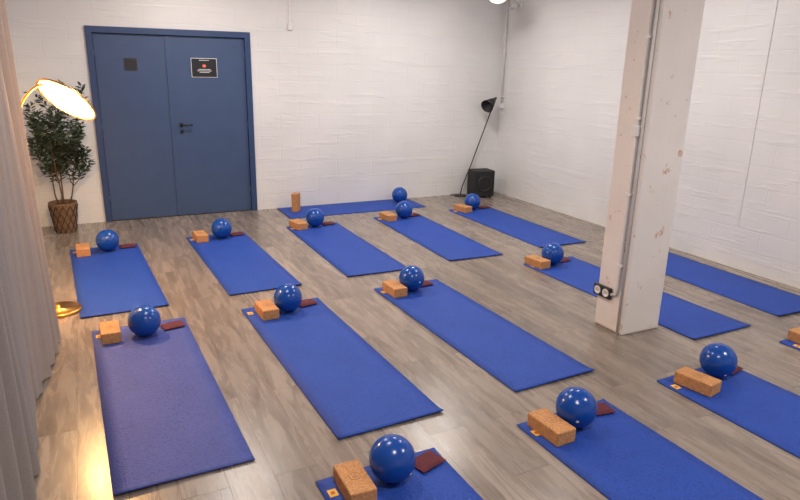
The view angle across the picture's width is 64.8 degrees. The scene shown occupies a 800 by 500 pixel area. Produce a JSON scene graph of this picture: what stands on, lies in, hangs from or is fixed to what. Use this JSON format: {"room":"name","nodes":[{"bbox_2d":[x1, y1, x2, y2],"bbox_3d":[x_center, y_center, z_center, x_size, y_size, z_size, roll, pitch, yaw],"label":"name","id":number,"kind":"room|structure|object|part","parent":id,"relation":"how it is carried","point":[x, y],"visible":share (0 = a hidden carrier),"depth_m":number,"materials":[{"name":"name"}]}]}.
{"room":"exercise studio","nodes":[
{"label":"exercise studio","id":0,"kind":"room"},
{"bbox_2d":[5,0,505,226],"bbox_3d":[-1.385,-2.018,7.862,6.240,3.000,0.150,-7,18,-25],"label":"wall","id":1,"kind":"structure","parent":0,"point":[361,100],"depth_m":8.09,"materials":[{"name":"white brick"}]},
{"bbox_2d":[84,25,257,221],"bbox_3d":[-2.588,-1.447,7.359,1.750,2.135,0.148,-7,18,-25],"label":"door","id":2,"kind":"structure","parent":1,"relation":"in","point":[174,120],"depth_m":7.32,"materials":[{"name":"blue paint"}]},
{"bbox_2d":[288,0,291,29],"bbox_3d":[-1.315,-3.042,7.484,0.050,0.820,0.028,-7,18,-25],"label":"cable trunking","id":3,"kind":"object","parent":1,"relation":"attached to","point":[289,8],"visible":1,"depth_m":7.56,"materials":[{"name":"white plastic"}]},
{"bbox_2d":[34,192,799,499],"bbox_3d":[0.682,0.714,4.180,6.540,0.100,9.720,-7,18,-25],"label":"floor","id":4,"kind":"structure","parent":0,"point":[477,432],"depth_m":3.95,"materials":[{"name":"brown wood"}]},
{"bbox_2d":[21,78,95,318],"bbox_3d":[-2.399,-0.359,4.482,0.555,1.665,0.378,-7,18,-25],"label":"arc floor lamp","id":5,"kind":"object","parent":4,"relation":"on","point":[62,96],"visible":0.74,"depth_m":4.35,"materials":[{"name":"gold metal"}]},
{"bbox_3d":[-2.279,-1.063,4.351,0.416,0.090,0.416,31,-25,-23],"label":"lamp shade","id":6,"kind":"part","parent":5,"relation":"part of","materials":[{"name":"gold metal"}]},
{"bbox_2d":[39,80,93,117],"bbox_3d":[-2.292,-1.029,4.335,0.380,0.010,0.380,31,-25,-23],"label":"diffuser","id":7,"kind":"object","parent":5,"relation":"attached to","point":[59,94],"depth_m":4.32,"materials":[{"name":"white"}]},
{"bbox_2d":[23,79,95,233],"bbox_3d":[-3.559,-0.969,6.584,0.705,1.610,0.650,-9,19,-30],"label":"tree","id":8,"kind":"object","parent":4,"relation":"on","point":[63,212],"visible":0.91,"depth_m":6.53,"materials":[{"name":"green plant"}]},
{"bbox_3d":[-3.603,-0.357,6.774,0.291,0.328,0.291,-7,18,-25],"label":"pot","id":9,"kind":"part","parent":8,"relation":"part of","materials":[{"name":"wicker"}]},
{"bbox_2d":[70,243,168,317],"bbox_3d":[-2.481,0.211,5.463,0.610,0.016,1.910,-8,18,-28],"label":"yoga mat","id":10,"kind":"object","parent":4,"relation":"on","point":[117,280],"visible":0.94,"depth_m":5.27,"materials":[{"name":"blue rubber"}]},
{"bbox_2d":[75,243,90,256],"bbox_3d":[-3.022,0.000,6.015,0.120,0.077,0.228,-7,18,-27],"label":"block","id":11,"kind":"object","parent":10,"relation":"on","point":[83,249],"depth_m":5.93,"materials":[{"name":"brown wood"}]},
{"bbox_2d":[95,229,118,250],"bbox_3d":[-2.837,-0.095,6.116,0.210,0.210,0.209,0,16,-3],"label":"exercise ball","id":12,"kind":"object","parent":10,"relation":"on","point":[106,240],"visible":1,"depth_m":6.04,"materials":[{"name":"blue rubber"}]},
{"bbox_2d":[119,243,136,247],"bbox_3d":[-2.708,-0.043,6.279,0.150,0.022,0.110,-9,19,-31],"label":"pillow","id":13,"kind":"object","parent":10,"relation":"on","point":[131,244],"visible":1,"depth_m":6.25,"materials":[{"name":"red fabric"}]},
{"bbox_2d":[91,317,254,495],"bbox_3d":[-1.391,0.768,3.628,0.610,0.018,1.910,-7,18,-27],"label":"yoga mat","id":14,"kind":"object","parent":4,"relation":"on","point":[166,415],"visible":0.92,"depth_m":3.33,"materials":[{"name":"blue rubber"}]},
{"bbox_2d":[99,320,121,344],"bbox_3d":[-1.936,0.549,4.213,0.120,0.077,0.228,-7,18,-27],"label":"block","id":15,"kind":"object","parent":14,"relation":"on","point":[110,333],"depth_m":4.14,"materials":[{"name":"brown wood"}]},
{"bbox_2d":[127,305,160,335],"bbox_3d":[-1.719,0.475,4.243,0.210,0.210,0.210,0,16,-3],"label":"exercise ball","id":16,"kind":"object","parent":14,"relation":"on","point":[143,320],"visible":1,"depth_m":4.17,"materials":[{"name":"blue rubber"}]},
{"bbox_2d":[160,320,185,329],"bbox_3d":[-1.590,0.524,4.417,0.150,0.022,0.110,-11,20,-36],"label":"pillow","id":17,"kind":"object","parent":14,"relation":"on","point":[175,324],"visible":0.99,"depth_m":4.40,"materials":[{"name":"red fabric"}]},
{"bbox_2d":[186,232,301,294],"bbox_3d":[-1.537,0.080,5.977,0.610,0.018,1.910,-7,18,-27],"label":"yoga mat","id":18,"kind":"object","parent":4,"relation":"on","point":[239,264],"visible":0.94,"depth_m":5.79,"materials":[{"name":"blue rubber"}]},
{"bbox_2d":[192,230,208,242],"bbox_3d":[-2.078,-0.142,6.570,0.120,0.077,0.228,-8,18,-28],"label":"block","id":19,"kind":"object","parent":18,"relation":"on","point":[200,236],"depth_m":6.50,"materials":[{"name":"orange wood"}]},
{"bbox_2d":[211,218,231,237],"bbox_3d":[-1.879,-0.229,6.646,0.210,0.210,0.210,2,16,1],"label":"exercise ball","id":20,"kind":"object","parent":18,"relation":"on","point":[221,227],"visible":1,"depth_m":6.57,"materials":[{"name":"blue rubber"}]},
{"bbox_2d":[230,232,243,235],"bbox_3d":[-1.759,-0.175,6.804,0.150,0.022,0.110,-9,19,-31],"label":"pillow","id":21,"kind":"object","parent":18,"relation":"on","point":[233,233],"visible":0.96,"depth_m":6.78,"materials":[{"name":"red fabric"}]},
{"bbox_2d":[241,297,443,438],"bbox_3d":[-0.480,0.658,4.074,0.610,0.017,1.910,-7,18,-27],"label":"yoga mat","id":22,"kind":"object","parent":4,"relation":"on","point":[353,388],"visible":0.94,"depth_m":3.81,"materials":[{"name":"blue rubber"}]},
{"bbox_2d":[254,299,278,320],"bbox_3d":[-0.984,0.440,4.654,0.120,0.077,0.228,-8,18,-28],"label":"block","id":23,"kind":"object","parent":22,"relation":"on","point":[266,309],"depth_m":4.58,"materials":[{"name":"brown wood"}]},
{"bbox_2d":[274,284,301,311],"bbox_3d":[-0.838,0.356,4.714,0.210,0.210,0.210,2,16,2],"label":"exercise ball","id":24,"kind":"object","parent":22,"relation":"on","point":[287,297],"visible":1,"depth_m":4.64,"materials":[{"name":"blue rubber"}]},
{"bbox_2d":[300,299,317,306],"bbox_3d":[-0.723,0.407,4.882,0.150,0.022,0.110,-11,20,-36],"label":"pillow","id":25,"kind":"object","parent":22,"relation":"on","point":[307,302],"visible":0.79,"depth_m":4.86,"materials":[{"name":"red fabric"}]},
{"bbox_2d":[286,222,405,275],"bbox_3d":[-0.601,-0.045,6.481,0.610,0.016,1.910,-7,18,-25],"label":"yoga mat","id":26,"kind":"object","parent":4,"relation":"on","point":[346,251],"visible":0.96,"depth_m":6.31,"materials":[{"name":"blue rubber"}]},
{"bbox_2d":[289,219,307,229],"bbox_3d":[-1.152,-0.288,7.138,0.120,0.077,0.228,-11,20,-36],"label":"block","id":27,"kind":"object","parent":26,"relation":"on","point":[297,224],"depth_m":7.08,"materials":[{"name":"orange wood"}]},
{"bbox_2d":[306,208,323,226],"bbox_3d":[-0.971,-0.372,7.205,0.210,0.210,0.210,0,16,-3],"label":"exercise ball","id":28,"kind":"object","parent":26,"relation":"on","point":[314,217],"visible":1,"depth_m":7.13,"materials":[{"name":"blue rubber"}]},
{"bbox_2d":[322,221,335,224],"bbox_3d":[-0.837,-0.311,7.338,0.150,0.022,0.110,-9,19,-31],"label":"pillow","id":29,"kind":"object","parent":26,"relation":"on","point":[329,222],"visible":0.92,"depth_m":7.31,"materials":[{"name":"red fabric"}]},
{"bbox_2d":[277,198,425,217],"bbox_3d":[-0.621,-0.556,8.241,1.850,0.011,0.600,-7,18,-25],"label":"yoga mat","id":30,"kind":"object","parent":4,"relation":"on","point":[389,204],"visible":0.84,"depth_m":8.21,"materials":[{"name":"blue rubber"}]},
{"bbox_2d":[291,192,300,211],"bbox_3d":[-1.307,-0.601,7.929,0.076,0.230,0.120,5,17,12],"label":"block","id":31,"kind":"object","parent":30,"relation":"on","point":[295,197],"depth_m":7.88,"materials":[{"name":"orange wood"}]},
{"bbox_2d":[392,187,406,201],"bbox_3d":[-0.005,-0.750,8.572,0.210,0.210,0.209,0,16,-3],"label":"exercise ball","id":32,"kind":"object","parent":30,"relation":"on","point":[399,194],"visible":0.94,"depth_m":8.49,"materials":[{"name":"blue rubber"}]},
{"bbox_2d":[315,448,482,499],"bbox_3d":[0.331,1.243,2.127,0.610,0.018,1.910,-7,18,-26],"label":"yoga mat","id":33,"kind":"object","parent":4,"relation":"on","point":[441,482],"visible":0.66,"depth_m":2.79,"materials":[{"name":"blue rubber"}]},
{"bbox_2d":[333,459,376,499],"bbox_3d":[-0.197,1.015,2.741,0.120,0.077,0.228,-6,18,-24],"label":"block","id":34,"kind":"object","parent":33,"relation":"on","point":[352,480],"depth_m":2.70,"materials":[{"name":"orange wood"}]},
{"bbox_2d":[369,434,415,483],"bbox_3d":[-0.034,0.929,2.810,0.210,0.210,0.210,1,16,0],"label":"exercise ball","id":35,"kind":"object","parent":33,"relation":"on","point":[392,458],"visible":1,"depth_m":2.73,"materials":[{"name":"blue rubber"}]},
{"bbox_2d":[415,450,445,472],"bbox_3d":[0.126,0.987,2.955,0.150,0.022,0.110,-14,22,-41],"label":"pillow","id":36,"kind":"object","parent":33,"relation":"on","point":[427,460],"visible":0.88,"depth_m":2.94,"materials":[{"name":"red fabric"}]},
{"bbox_2d":[374,215,502,260],"bbox_3d":[0.356,-0.177,7.003,0.610,0.016,1.910,-6,18,-24],"label":"yoga mat","id":37,"kind":"object","parent":4,"relation":"on","point":[449,244],"visible":0.97,"depth_m":6.82,"materials":[{"name":"blue rubber"}]},
{"bbox_2d":[379,211,396,221],"bbox_3d":[-0.145,-0.405,7.616,0.120,0.077,0.228,-9,19,-31],"label":"block","id":38,"kind":"object","parent":37,"relation":"on","point":[387,216],"depth_m":7.55,"materials":[{"name":"orange wood"}]},
{"bbox_2d":[395,201,412,217],"bbox_3d":[0.049,-0.495,7.700,0.210,0.210,0.210,1,16,-1],"label":"exercise ball","id":39,"kind":"object","parent":37,"relation":"on","point":[404,209],"visible":1,"depth_m":7.62,"materials":[{"name":"blue rubber"}]},
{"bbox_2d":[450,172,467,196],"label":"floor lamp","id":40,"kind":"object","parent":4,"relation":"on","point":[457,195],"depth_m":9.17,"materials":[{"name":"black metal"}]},
{"bbox_2d":[467,168,494,196],"bbox_3d":[1.166,-0.965,9.099,0.310,0.390,0.269,-4,17,-19],"label":"speaker box","id":41,"kind":"object","parent":4,"relation":"on","point":[480,182],"visible":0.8,"depth_m":8.99,"materials":[{"name":"black plastic"}]},
{"bbox_2d":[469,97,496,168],"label":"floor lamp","id":42,"kind":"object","parent":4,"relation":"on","point":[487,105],"depth_m":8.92,"materials":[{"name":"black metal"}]},
{"bbox_2d":[374,279,594,391],"bbox_3d":[0.494,0.533,4.573,0.610,0.018,1.910,-7,18,-27],"label":"yoga mat","id":43,"kind":"object","parent":4,"relation":"on","point":[520,360],"visible":0.93,"depth_m":4.33,"materials":[{"name":"blue rubber"}]},
{"bbox_2d":[382,279,406,297],"bbox_3d":[-0.044,0.315,5.153,0.120,0.077,0.228,-7,18,-27],"label":"block","id":44,"kind":"object","parent":43,"relation":"on","point":[394,288],"depth_m":5.09,"materials":[{"name":"brown wood"}]},
{"bbox_2d":[399,265,423,290],"bbox_3d":[0.097,0.232,5.212,0.210,0.210,0.210,0,16,-3],"label":"exercise ball","id":45,"kind":"object","parent":43,"relation":"on","point":[412,277],"visible":0.97,"depth_m":5.14,"materials":[{"name":"blue rubber"}]},
{"bbox_2d":[421,280,432,286],"bbox_3d":[0.199,0.284,5.373,0.150,0.022,0.110,-9,19,-31],"label":"pillow","id":46,"kind":"object","parent":43,"relation":"on","point":[426,283],"visible":0.54,"depth_m":5.35,"materials":[{"name":"red fabric"}]},
{"bbox_2d":[449,208,585,246],"bbox_3d":[1.324,-0.307,7.516,0.610,0.018,1.910,-7,18,-25],"label":"yoga mat","id":47,"kind":"object","parent":4,"relation":"on","point":[537,235],"visible":0.97,"depth_m":7.36,"materials":[{"name":"blue rubber"}]},
{"bbox_2d":[454,203,471,212],"bbox_3d":[0.812,-0.539,8.145,0.120,0.077,0.228,-11,20,-36],"label":"block","id":48,"kind":"object","parent":47,"relation":"on","point":[460,207],"depth_m":8.08,"materials":[{"name":"orange wood"}]},
{"bbox_2d":[464,193,480,208],"bbox_3d":[0.949,-0.637,8.255,0.211,0.210,0.210,1,16,0],"label":"exercise ball","id":49,"kind":"object","parent":47,"relation":"on","point":[472,199],"visible":0.94,"depth_m":8.18,"materials":[{"name":"blue rubber"}]},
{"bbox_2d":[524,256,750,338],"bbox_3d":[1.882,0.343,5.329,0.610,0.018,1.910,-7,18,-27],"label":"yoga mat","id":50,"kind":"object","parent":4,"relation":"on","point":[688,319],"visible":0.72,"depth_m":4.93,"materials":[{"name":"blue rubber"}]},
{"bbox_2d":[524,254,550,269],"bbox_3d":[1.296,0.112,5.950,0.120,0.077,0.228,-9,19,-31],"label":"block","id":51,"kind":"object","parent":50,"relation":"on","point":[533,260],"depth_m":5.89,"materials":[{"name":"brown wood"}]},
{"bbox_2d":[541,242,563,264],"bbox_3d":[1.450,0.033,5.993,0.210,0.210,0.210,2,16,4],"label":"exercise ball","id":52,"kind":"object","parent":50,"relation":"on","point":[554,252],"visible":0.91,"depth_m":5.92,"materials":[{"name":"blue rubber"}]},
{"bbox_2d":[560,257,571,261],"bbox_3d":[1.583,0.091,6.137,0.150,0.022,0.110,-11,20,-36],"label":"pillow","id":53,"kind":"object","parent":50,"relation":"on","point":[564,259],"visible":0.65,"depth_m":6.11,"materials":[{"name":"red fabric"}]},
{"bbox_2d":[517,399,763,499],"bbox_3d":[1.321,1.122,2.615,0.610,0.018,1.910,-7,18,-27],"label":"yoga mat","id":54,"kind":"object","parent":4,"relation":"on","point":[618,455],"visible":0.81,"depth_m":2.98,"materials":[{"name":"blue rubber"}]},
{"bbox_2d":[527,408,575,446],"bbox_3d":[0.768,0.899,3.210,0.120,0.077,0.228,-8,19,-29],"label":"block","id":55,"kind":"object","parent":54,"relation":"on","point":[550,426],"depth_m":3.16,"materials":[{"name":"orange wood"}]},
{"bbox_2d":[555,387,596,427],"bbox_3d":[0.914,0.815,3.270,0.210,0.210,0.210,1,16,1],"label":"exercise ball","id":56,"kind":"object","parent":54,"relation":"on","point":[577,406],"visible":0.94,"depth_m":3.20,"materials":[{"name":"blue rubber"}]},
{"bbox_2d":[597,402,615,414],"bbox_3d":[1.083,0.866,3.442,0.150,0.022,0.110,-4,17,-17],"label":"pillow","id":57,"kind":"object","parent":54,"relation":"on","point":[602,407],"visible":0.57,"depth_m":3.42,"materials":[{"name":"red fabric"}]},
{"bbox_2d":[657,367,799,457],"bbox_3d":[2.257,0.995,3.120,0.610,0.019,1.910,-7,18,-27],"label":"yoga mat","id":58,"kind":"object","parent":4,"relation":"on","point":[771,412],"visible":0.84,"depth_m":3.53,"materials":[{"name":"blue rubber"}]},
{"bbox_2d":[673,366,721,396],"bbox_3d":[1.750,0.773,3.714,0.120,0.077,0.228,-11,20,-36],"label":"block","id":59,"kind":"object","parent":58,"relation":"on","point":[709,386],"depth_m":3.67,"materials":[{"name":"orange wood"}]},
{"bbox_2d":[699,343,737,377],"bbox_3d":[1.939,0.670,3.842,0.210,0.210,0.210,0,16,-5],"label":"exercise ball","id":60,"kind":"object","parent":58,"relation":"on","point":[719,360],"visible":1,"depth_m":3.77,"materials":[{"name":"blue rubber"}]},
{"bbox_2d":[732,366,743,374],"bbox_3d":[2.063,0.739,3.950,0.150,0.022,0.110,-11,20,-36],"label":"pillow","id":61,"kind":"object","parent":58,"relation":"on","point":[738,368],"visible":0.2,"depth_m":3.92,"materials":[{"name":"red fabric"}]},
{"bbox_2d":[665,252,799,315],"bbox_3d":[2.788,0.227,5.792,0.610,0.018,1.910,-6,18,-24],"label":"yoga mat","id":62,"kind":"object","parent":4,"relation":"on","point":[766,298],"visible":0.7,"depth_m":5.50,"materials":[{"name":"blue rubber"}]},
{"bbox_2d":[779,339,799,350],"bbox_3d":[3.342,0.847,3.706,0.610,0.018,1.910,-7,18,-26],"label":"yoga mat","id":63,"kind":"object","parent":4,"relation":"on","point":[794,345],"visible":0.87,"depth_m":4.35,"materials":[{"name":"blue rubber"}]},
{"bbox_2d":[787,327,799,343],"bbox_3d":[2.814,0.613,4.341,0.120,0.077,0.228,-8,18,-28],"label":"block","id":64,"kind":"object","parent":63,"relation":"on","point":[793,335],"depth_m":4.38,"materials":[{"name":"brown wood"}]},
{"bbox_2d":[494,0,799,288],"bbox_3d":[3.584,-1.109,5.109,0.150,3.000,9.720,-7,18,-25],"label":"wall","id":65,"kind":"structure","parent":0,"point":[565,59],"depth_m":6.31,"materials":[{"name":"white brick"}]},
{"bbox_2d":[499,0,509,107],"bbox_3d":[1.483,-2.889,8.870,0.044,1.755,0.050,-7,18,-25],"label":"conduit","id":66,"kind":"object","parent":65,"relation":"attached to","point":[507,7],"visible":0.99,"depth_m":8.90,"materials":[{"name":"white plastic"}]},
{"bbox_2d":[510,1,522,11],"bbox_3d":[1.562,-3.259,8.452,0.091,0.128,0.202,16,22,42],"label":"wall spotlight","id":67,"kind":"object","parent":65,"relation":"attached to","point":[515,5],"visible":1,"depth_m":8.45,"materials":[{"name":"white plastic"}]},
{"bbox_2d":[737,0,777,225],"bbox_3d":[3.219,-1.470,5.604,0.008,2.580,0.014,-7,18,-25],"label":"cable trunking","id":68,"kind":"object","parent":65,"relation":"attached to","point":[775,9],"visible":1,"depth_m":5.66,"materials":[{"name":"white plastic"}]},
{"bbox_2d":[595,0,704,334],"bbox_3d":[1.688,-0.888,4.211,0.360,3.000,0.275,-7,18,-25],"label":"pillar","id":69,"kind":"structure","parent":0,"point":[679,22],"depth_m":4.18,"materials":[{"name":"white paint"}]},
{"bbox_2d":[593,0,659,334],"bbox_3d":[1.499,-0.868,4.147,0.043,2.990,0.265,-7,18,-25],"label":"conduit","id":70,"kind":"object","parent":69,"relation":"attached to","point":[637,130],"visible":1,"depth_m":4.14,"materials":[{"name":"white metal"}]},
{"bbox_3d":[0.746,-2.261,3.312,6.540,0.100,9.720,-7,18,-25],"label":"ceiling","id":71,"kind":"structure","parent":0,"visible":0},
{"bbox_2d":[0,0,60,499],"bbox_3d":[-1.401,-0.283,1.914,0.194,2.972,4.570,-6,18,-25],"label":"curtain","id":72,"kind":"object","parent":71,"relation":"hanging from","point":[30,336],"visible":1,"depth_m":3.23,"materials":[{"name":"fabric"}]},
{"bbox_2d":[490,0,505,3],"bbox_3d":[1.198,-3.231,7.656,0.250,0.449,0.250,-7,18,-25],"label":"pendant lamp","id":73,"kind":"object","parent":71,"relation":"hanging from","point":[493,1],"visible":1,"depth_m":7.66,"materials":[{"name":"white"}]}
]}

